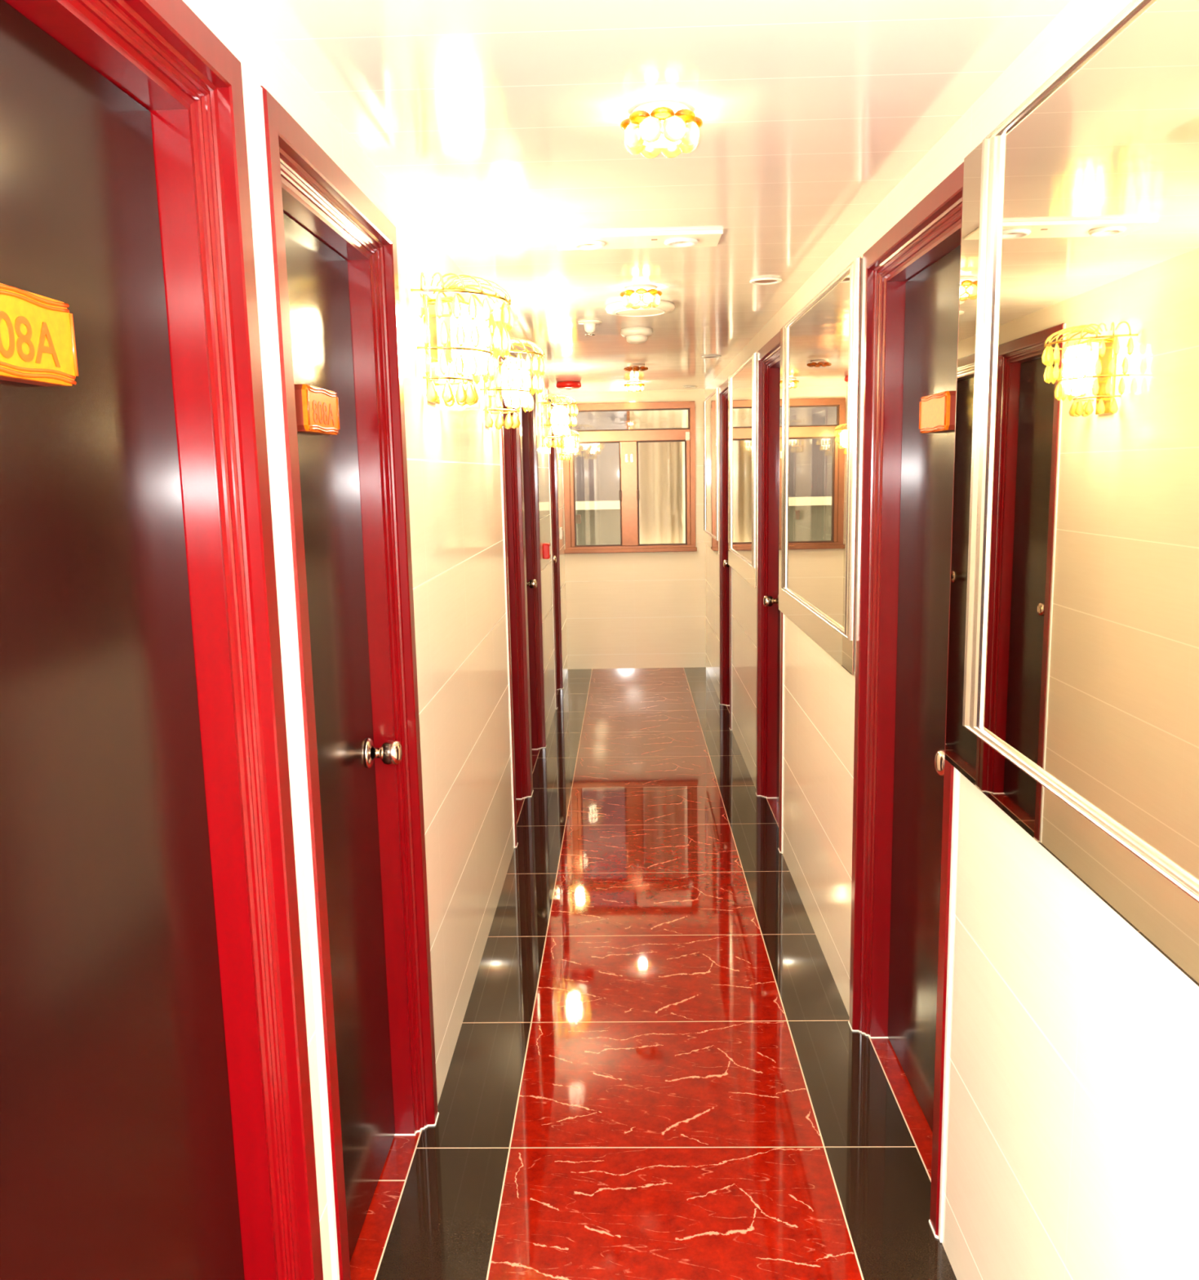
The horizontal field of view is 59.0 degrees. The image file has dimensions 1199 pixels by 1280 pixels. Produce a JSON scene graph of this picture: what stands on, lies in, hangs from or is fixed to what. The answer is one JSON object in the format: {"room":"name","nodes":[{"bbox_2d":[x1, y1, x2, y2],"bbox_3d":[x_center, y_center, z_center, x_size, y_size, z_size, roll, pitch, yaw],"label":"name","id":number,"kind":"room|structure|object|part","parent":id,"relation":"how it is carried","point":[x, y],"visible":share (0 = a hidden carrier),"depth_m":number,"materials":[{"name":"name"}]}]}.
{"room":"hotel corridor","nodes":[
{"label":"hotel corridor","id":0,"kind":"room"},
{"bbox_2d":[182,0,567,1279],"bbox_3d":[-0.514,0.008,2.937,0.200,2.190,10.972,-1,9,2],"label":"wall","id":1,"kind":"structure","parent":0,"point":[454,460],"depth_m":2.77,"materials":[{"name":"beige tile"}]},
{"bbox_2d":[0,0,323,1279],"bbox_3d":[-0.517,0.354,1.079,0.134,2.085,0.921,-1,9,2],"label":"door","id":2,"kind":"structure","parent":1,"relation":"in","point":[156,1117],"depth_m":1.23,"materials":[{"name":"red wood"}]},
{"bbox_3d":[-0.543,-0.278,0.957,0.020,0.080,0.200,-1,9,2],"label":"number plate","id":3,"kind":"part","parent":2,"relation":"part of","materials":[{"name":"red"}]},
{"bbox_3d":[-0.529,-0.278,0.957,0.008,0.080,0.200,-1,9,2],"label":"plate","id":4,"kind":"part","parent":2,"relation":"part of","materials":[{"name":"orange plastic"}]},
{"bbox_2d":[256,84,339,1279],"bbox_3d":[-0.445,0.270,1.609,0.006,2.079,0.013,-1,9,2],"label":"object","id":5,"kind":"structure","parent":1,"relation":"attached to","point":[259,89],"depth_m":1.57,"materials":[{"name":"white plastic"}]},
{"bbox_2d":[260,85,439,1279],"bbox_3d":[-0.493,0.203,2.034,0.134,2.085,0.844,-1,9,2],"label":"door","id":6,"kind":"structure","parent":1,"relation":"in","point":[335,251],"depth_m":2.19,"materials":[{"name":"red wood"}]},
{"bbox_3d":[-0.519,-0.416,1.922,0.020,0.080,0.200,-1,9,2],"label":"number plate","id":7,"kind":"part","parent":6,"relation":"part of","materials":[{"name":"red"}]},
{"bbox_3d":[-0.505,-0.416,1.922,0.008,0.080,0.200,-1,9,2],"label":"plate","id":8,"kind":"part","parent":6,"relation":"part of","materials":[{"name":"orange plastic"}]},
{"bbox_3d":[-0.466,0.247,2.317,0.065,0.055,0.055,-1,9,2],"label":"knob","id":9,"kind":"part","parent":6,"relation":"part of","materials":[{"name":"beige metal"}]},
{"bbox_2d":[410,271,513,407],"bbox_3d":[-0.325,-0.753,2.684,0.217,0.305,0.429,-1,9,2],"label":"sconce","id":10,"kind":"object","parent":1,"relation":"attached to","point":[471,331],"visible":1,"depth_m":2.63,"materials":[{"name":"tinted glass crystal"},{"name":"gold metal"}]},
{"bbox_3d":[-0.426,-0.734,2.690,0.012,0.260,0.120,-1,9,2],"label":"wall plate","id":11,"kind":"part","parent":10,"relation":"part of","materials":[{"name":"gold metal"}]},
{"bbox_3d":[-0.377,-0.850,2.670,0.100,0.030,0.014,-1,9,2],"label":"arm","id":12,"kind":"part","parent":10,"relation":"part of","materials":[{"name":"gold metal"}]},
{"bbox_3d":[-0.328,-0.758,2.684,0.096,0.175,0.096,-1,9,2],"label":"bulb","id":13,"kind":"part","parent":10,"relation":"part of","materials":[{"name":"white glass"}]},
{"bbox_2d":[497,364,515,848],"bbox_3d":[-0.378,-0.154,4.292,0.006,2.079,0.013,-1,9,2],"label":"trim","id":14,"kind":"structure","parent":1,"relation":"attached to","point":[499,364],"depth_m":4.31,"materials":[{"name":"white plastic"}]},
{"bbox_2d":[480,336,546,429],"bbox_3d":[-0.297,-0.910,3.772,0.217,0.305,0.429,-1,9,2],"label":"sconce","id":15,"kind":"object","parent":1,"relation":"attached to","point":[514,375],"visible":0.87,"depth_m":3.71,"materials":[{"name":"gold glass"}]},
{"bbox_3d":[-0.399,-0.891,3.778,0.012,0.260,0.120,-1,9,2],"label":"wall plate","id":16,"kind":"part","parent":15,"relation":"part of","materials":[{"name":"gold metal"}]},
{"bbox_3d":[-0.350,-1.007,3.759,0.100,0.030,0.014,-1,9,2],"label":"arm","id":17,"kind":"part","parent":15,"relation":"part of","materials":[{"name":"gold metal"}]},
{"bbox_3d":[-0.300,-0.915,3.772,0.096,0.175,0.096,-1,9,2],"label":"bulb","id":18,"kind":"part","parent":15,"relation":"part of","materials":[{"name":"white glass"}]},
{"bbox_2d":[498,349,532,847],"bbox_3d":[-0.427,-0.214,4.674,0.134,2.085,0.758,-1,9,2],"label":"door","id":19,"kind":"structure","parent":1,"relation":"in","point":[511,437],"depth_m":4.97,"materials":[{"name":"red wood"}]},
{"bbox_2d":[520,373,546,793],"bbox_3d":[-0.406,-0.346,5.508,0.134,2.085,0.932,-1,9,2],"label":"door","id":20,"kind":"structure","parent":1,"relation":"in","point":[529,442],"depth_m":5.89,"materials":[{"name":"red wood"}]},
{"bbox_3d":[-0.377,-0.309,5.835,0.065,0.055,0.055,-1,9,2],"label":"knob","id":21,"kind":"part","parent":20,"relation":"part of","materials":[{"name":"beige metal"}]},
{"bbox_2d":[542,542,551,559],"bbox_3d":[-0.310,-0.524,6.224,0.042,0.090,0.090,-1,9,2],"label":"fire alarm","id":22,"kind":"object","parent":1,"relation":"attached to","point":[546,546],"visible":1,"depth_m":6.18,"materials":[{"name":"red plastic"}]},
{"bbox_2d":[546,389,556,709],"bbox_3d":[-0.312,-0.565,6.897,0.006,2.079,0.013,-1,9,2],"label":"trim","id":23,"kind":"structure","parent":1,"relation":"attached to","point":[547,389],"depth_m":6.91,"materials":[{"name":"white paint"}]},
{"bbox_2d":[547,389,563,709],"bbox_3d":[-0.362,-0.623,7.263,0.134,2.085,0.725,-1,9,2],"label":"door","id":24,"kind":"structure","parent":1,"relation":"in","point":[553,451],"depth_m":7.55,"materials":[{"name":"red wood"}]},
{"bbox_3d":[-0.335,-0.570,7.487,0.065,0.055,0.055,-1,9,2],"label":"knob","id":25,"kind":"part","parent":24,"relation":"part of","materials":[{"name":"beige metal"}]},
{"bbox_2d":[538,394,577,448],"bbox_3d":[-0.234,-1.296,6.282,0.217,0.305,0.429,-1,9,2],"label":"sconce","id":26,"kind":"object","parent":1,"relation":"attached to","point":[560,420],"visible":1,"depth_m":6.22,"materials":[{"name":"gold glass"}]},
{"bbox_3d":[-0.335,-1.278,6.288,0.012,0.260,0.120,-1,9,2],"label":"wall plate","id":27,"kind":"part","parent":26,"relation":"part of","materials":[{"name":"gold metal"}]},
{"bbox_3d":[-0.286,-1.393,6.268,0.100,0.030,0.014,-1,9,2],"label":"arm","id":28,"kind":"part","parent":26,"relation":"part of","materials":[{"name":"gold metal"}]},
{"bbox_3d":[-0.237,-1.301,6.282,0.096,0.175,0.096,-1,9,2],"label":"bulb","id":29,"kind":"part","parent":26,"relation":"part of","materials":[{"name":"white glass"}]},
{"bbox_2d":[560,527,562,539],"bbox_3d":[-0.282,-0.789,7.842,0.016,0.086,0.086,-1,9,2],"label":"light switch","id":30,"kind":"object","parent":1,"relation":"attached to","point":[561,528],"visible":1,"depth_m":7.80,"materials":[{"name":"white plastic"}]},
{"bbox_2d":[558,430,579,460],"bbox_3d":[-0.223,-1.446,7.858,0.156,0.219,0.309,-1,9,2],"label":"sconce","id":31,"kind":"object","parent":1,"relation":"attached to","point":[570,445],"visible":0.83,"depth_m":7.81,"materials":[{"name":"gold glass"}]},
{"bbox_3d":[-0.225,-1.450,7.858,0.069,0.126,0.069,-1,9,2],"label":"bulb","id":32,"kind":"part","parent":31,"relation":"part of","materials":[{"name":"white glass"}]},
{"bbox_2d":[560,389,706,669],"bbox_3d":[0.278,-0.855,8.377,1.108,2.170,0.120,-1,9,2],"label":"wall","id":33,"kind":"structure","parent":0,"point":[647,609],"depth_m":8.40,"materials":[{"name":"beige paint"}]},
{"bbox_2d":[561,400,697,553],"bbox_3d":[0.227,-1.261,8.257,1.052,1.152,0.092,-1,9,2],"label":"window","id":34,"kind":"structure","parent":33,"relation":"in","point":[628,439],"depth_m":8.23,"materials":[{"name":"brown wood"}]},
{"bbox_3d":[0.165,-1.125,8.245,0.020,0.080,0.022,-1,9,2],"label":"pull handle","id":35,"kind":"part","parent":34,"relation":"part of","materials":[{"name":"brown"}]},
{"bbox_3d":[0.237,-0.704,8.321,1.052,0.032,0.040,-1,9,2],"label":"sill","id":36,"kind":"part","parent":34,"relation":"part of","materials":[{"name":"brown metal"}]},
{"bbox_3d":[0.301,-1.127,8.241,0.020,0.080,0.022,-1,9,2],"label":"pull handle","id":37,"kind":"part","parent":34,"relation":"part of","materials":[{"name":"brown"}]},
{"bbox_2d":[629,409,688,543],"bbox_3d":[0.544,-1.271,8.448,0.600,1.240,0.041,-1,9,2],"label":"curtain","id":38,"kind":"object","parent":33,"relation":"hanging from","point":[661,465],"visible":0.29,"depth_m":8.45,"materials":[{"name":"beige fabric"}]},
{"bbox_2d":[349,666,957,1279],"bbox_3d":[0.163,1.102,3.108,1.608,0.050,11.202,-1,9,2],"label":"floor","id":39,"kind":"structure","parent":0,"point":[658,1069],"depth_m":2.77,"materials":[{"name":"tile"}]},
{"bbox_2d":[240,0,1071,392],"bbox_3d":[0.119,-1.071,2.765,1.508,0.069,11.202,-1,9,2],"label":"ceiling","id":40,"kind":"structure","parent":0,"point":[496,123],"depth_m":1.94,"materials":[{"name":"white paint"}]},
{"bbox_2d":[555,381,581,390],"bbox_3d":[-0.211,-1.744,7.275,0.172,0.050,0.172,-1,9,2],"label":"fire alarm","id":41,"kind":"object","parent":40,"relation":"attached to","point":[568,385],"visible":1,"depth_m":7.21,"materials":[{"name":"red plastic"}]},
{"bbox_2d":[577,320,602,335],"bbox_3d":[-0.039,-1.290,4.385,0.104,0.055,0.104,-1,9,2],"label":"sprinkler","id":42,"kind":"object","parent":40,"relation":"attached to","point":[589,325],"visible":1,"depth_m":4.36,"materials":[{"name":"white plastic"}]},
{"bbox_2d":[624,381,644,391],"bbox_3d":[0.242,-1.759,7.362,0.138,0.064,0.138,2,10,22],"label":"ceiling lamp","id":43,"kind":"object","parent":40,"relation":"attached to","point":[635,386],"visible":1,"depth_m":7.33,"materials":[{"name":"white glass"}]},
{"bbox_3d":[0.242,-1.756,7.362,0.068,0.044,0.068,-1,9,2],"label":"bulb","id":44,"kind":"part","parent":43,"relation":"part of","materials":[{"name":"white glass"}]},
{"bbox_2d":[623,364,648,371],"bbox_3d":[0.213,-1.591,6.194,0.137,0.032,0.137,3,10,24],"label":"ceiling lamp","id":45,"kind":"object","parent":40,"relation":"in","point":[635,367],"visible":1,"depth_m":6.15,"materials":[{"name":"gold plastic"}]},
{"bbox_2d":[620,327,653,343],"bbox_3d":[0.164,-1.332,4.646,0.142,0.060,0.142,-1,9,2],"label":"smoke detector","id":46,"kind":"object","parent":40,"relation":"attached to","point":[633,335],"visible":1,"depth_m":4.60,"materials":[{"name":"white plastic"}]},
{"bbox_2d":[553,229,723,250],"bbox_3d":[0.103,-1.071,2.853,0.442,0.016,0.176,-1,9,2],"label":"ceiling light panel","id":47,"kind":"object","parent":40,"relation":"attached to","point":[691,238],"visible":1,"depth_m":2.82,"materials":[{"name":"white plastic"}]},
{"bbox_2d":[620,284,662,309],"bbox_3d":[0.141,-1.165,3.600,0.138,0.064,0.138,2,10,22],"label":"ceiling lamp","id":48,"kind":"object","parent":40,"relation":"attached to","point":[641,295],"visible":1,"depth_m":3.57,"materials":[{"name":"white glass"}]},
{"bbox_3d":[0.141,-1.161,3.600,0.068,0.044,0.068,-1,9,2],"label":"bulb","id":49,"kind":"part","parent":48,"relation":"part of","materials":[{"name":"white glass"}]},
{"bbox_2d":[620,101,702,158],"bbox_3d":[0.108,-0.888,1.847,0.138,0.064,0.138,2,10,22],"label":"ceiling lamp","id":50,"kind":"object","parent":40,"relation":"attached to","point":[661,130],"visible":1,"depth_m":1.82,"materials":[{"name":"white glass"}]},
{"bbox_3d":[0.108,-0.885,1.847,0.068,0.044,0.068,-1,9,2],"label":"bulb","id":51,"kind":"part","parent":50,"relation":"part of","materials":[{"name":"white glass"}]},
{"bbox_2d":[682,386,697,387],"bbox_3d":[0.668,-1.872,7.840,0.108,0.008,0.108,-1,9,2],"label":"recessed light","id":52,"kind":"object","parent":40,"relation":"in","point":[683,386],"visible":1,"depth_m":7.82,"materials":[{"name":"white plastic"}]},
{"bbox_2d":[701,355,720,358],"bbox_3d":[0.611,-1.549,5.796,0.108,0.008,0.108,-1,9,2],"label":"recessed light","id":53,"kind":"object","parent":40,"relation":"in","point":[705,356],"visible":1,"depth_m":5.78,"materials":[{"name":"white plastic"}]},
{"bbox_2d":[749,277,782,284],"bbox_3d":[0.550,-1.187,3.505,0.108,0.008,0.108,-1,9,2],"label":"recessed light","id":54,"kind":"object","parent":40,"relation":"in","point":[760,281],"visible":1,"depth_m":3.50,"materials":[{"name":"white plastic"}]},
{"bbox_2d":[704,0,1198,1279],"bbox_3d":[0.794,-0.012,2.901,0.200,2.190,10.972,-1,9,2],"label":"wall","id":55,"kind":"structure","parent":0,"point":[1072,1146],"depth_m":1.68,"materials":[{"name":"beige tile"}]},
{"bbox_2d":[702,387,719,555],"bbox_3d":[0.792,-1.196,7.555,0.022,1.083,1.268,-1,9,2],"label":"wall mirror","id":56,"kind":"object","parent":55,"relation":"attached to","point":[711,403],"visible":0.98,"depth_m":7.44,"materials":[{"name":"brown mirror"}]},
{"bbox_2d":[719,378,731,730],"bbox_3d":[0.846,-0.545,6.614,0.134,2.085,0.771,-1,9,2],"label":"door","id":57,"kind":"structure","parent":55,"relation":"in","point":[725,569],"depth_m":6.92,"materials":[{"name":"red wood"}]},
{"bbox_3d":[0.834,-0.496,6.863,0.065,0.055,0.055,-1,9,2],"label":"knob","id":58,"kind":"part","parent":57,"relation":"part of","materials":[{"name":"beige metal"}]},
{"bbox_2d":[731,567,732,730],"bbox_3d":[0.777,-0.482,6.229,0.006,2.079,0.013,-1,9,2],"label":"trim","id":59,"kind":"structure","parent":55,"relation":"attached to","point":[731,567],"depth_m":6.31,"materials":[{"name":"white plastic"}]},
{"bbox_2d":[728,351,757,588],"bbox_3d":[0.743,-0.883,5.577,0.022,1.083,1.333,-1,9,2],"label":"wall mirror","id":60,"kind":"object","parent":55,"relation":"attached to","point":[743,382],"visible":0.99,"depth_m":5.43,"materials":[{"name":"brown mirror"}]},
{"bbox_2d":[755,330,782,853],"bbox_3d":[0.794,-0.224,4.578,0.134,2.085,0.826,-1,9,2],"label":"door","id":61,"kind":"structure","parent":55,"relation":"in","point":[769,617],"depth_m":4.89,"materials":[{"name":"red wood"}]},
{"bbox_3d":[0.784,-0.178,4.854,0.065,0.055,0.055,-1,9,2],"label":"knob","id":62,"kind":"part","parent":61,"relation":"part of","materials":[{"name":"beige metal"}]},
{"bbox_2d":[781,613,784,853],"bbox_3d":[0.725,-0.156,4.165,0.006,2.079,0.013,-1,9,2],"label":"trim","id":63,"kind":"structure","parent":55,"relation":"attached to","point":[783,613],"depth_m":4.25,"materials":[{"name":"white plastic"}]},
{"bbox_2d":[778,255,862,675],"bbox_3d":[0.689,-0.548,3.459,0.022,1.083,1.393,-1,9,2],"label":"wall mirror","id":64,"kind":"object","parent":55,"relation":"attached to","point":[820,420],"visible":0.98,"depth_m":3.22,"materials":[{"name":"brown mirror"}]},
{"bbox_2d":[848,161,964,1239],"bbox_3d":[0.740,0.119,2.413,0.134,2.085,0.861,-1,9,2],"label":"door","id":65,"kind":"structure","parent":55,"relation":"in","point":[903,795],"depth_m":2.61,"materials":[{"name":"red wood"}]},
{"bbox_3d":[0.725,-0.491,2.294,0.008,0.080,0.200,-1,9,2],"label":"plate","id":66,"kind":"part","parent":65,"relation":"part of","materials":[{"name":"orange plastic"}]},
{"bbox_3d":[0.715,0.249,2.148,0.065,0.055,0.055,-1,9,2],"label":"knob","id":67,"kind":"part","parent":65,"relation":"part of","materials":[{"name":"beige metal"}]},
{"bbox_3d":[0.739,-0.492,2.294,0.020,0.080,0.200,-1,9,2],"label":"number plate","id":68,"kind":"part","parent":65,"relation":"part of","materials":[{"name":"red"}]},
{"bbox_2d":[938,767,958,1242],"bbox_3d":[0.670,0.189,1.983,0.006,2.079,0.013,-1,9,2],"label":"trim","id":69,"kind":"structure","parent":55,"relation":"attached to","point":[956,771],"depth_m":2.06,"materials":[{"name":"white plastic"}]},
{"bbox_2d":[945,0,1198,986],"bbox_3d":[0.612,-0.064,0.394,0.022,1.083,3.128,-1,9,2],"label":"wall mirror","id":70,"kind":"object","parent":55,"relation":"attached to","point":[1073,697],"visible":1,"depth_m":1.36,"materials":[{"name":"brown mirror"}]},
{"label":"outside","id":71,"kind":"structure","parent":0,"visible":0},
{"bbox_2d":[569,411,626,501],"bbox_3d":[0.339,-1.500,9.479,3.400,3.300,0.100,-1,9,2],"label":"wall","id":72,"kind":"structure","parent":71,"point":[597,465],"depth_m":9.43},
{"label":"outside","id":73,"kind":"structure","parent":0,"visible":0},
{"bbox_2d":[575,509,620,545],"bbox_3d":[0.356,-0.510,9.508,3.400,1.335,0.150,-1,9,2],"label":"wall","id":74,"kind":"structure","parent":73,"point":[593,526],"depth_m":9.37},
{"bbox_2d":[575,500,620,510],"bbox_3d":[0.341,-1.199,9.364,3.400,0.070,0.220,-1,9,2],"label":"coping","id":75,"kind":"object","parent":74,"relation":"on","point":[602,504],"visible":0.02,"depth_m":9.27,"materials":[{"name":"beige"}]}
]}

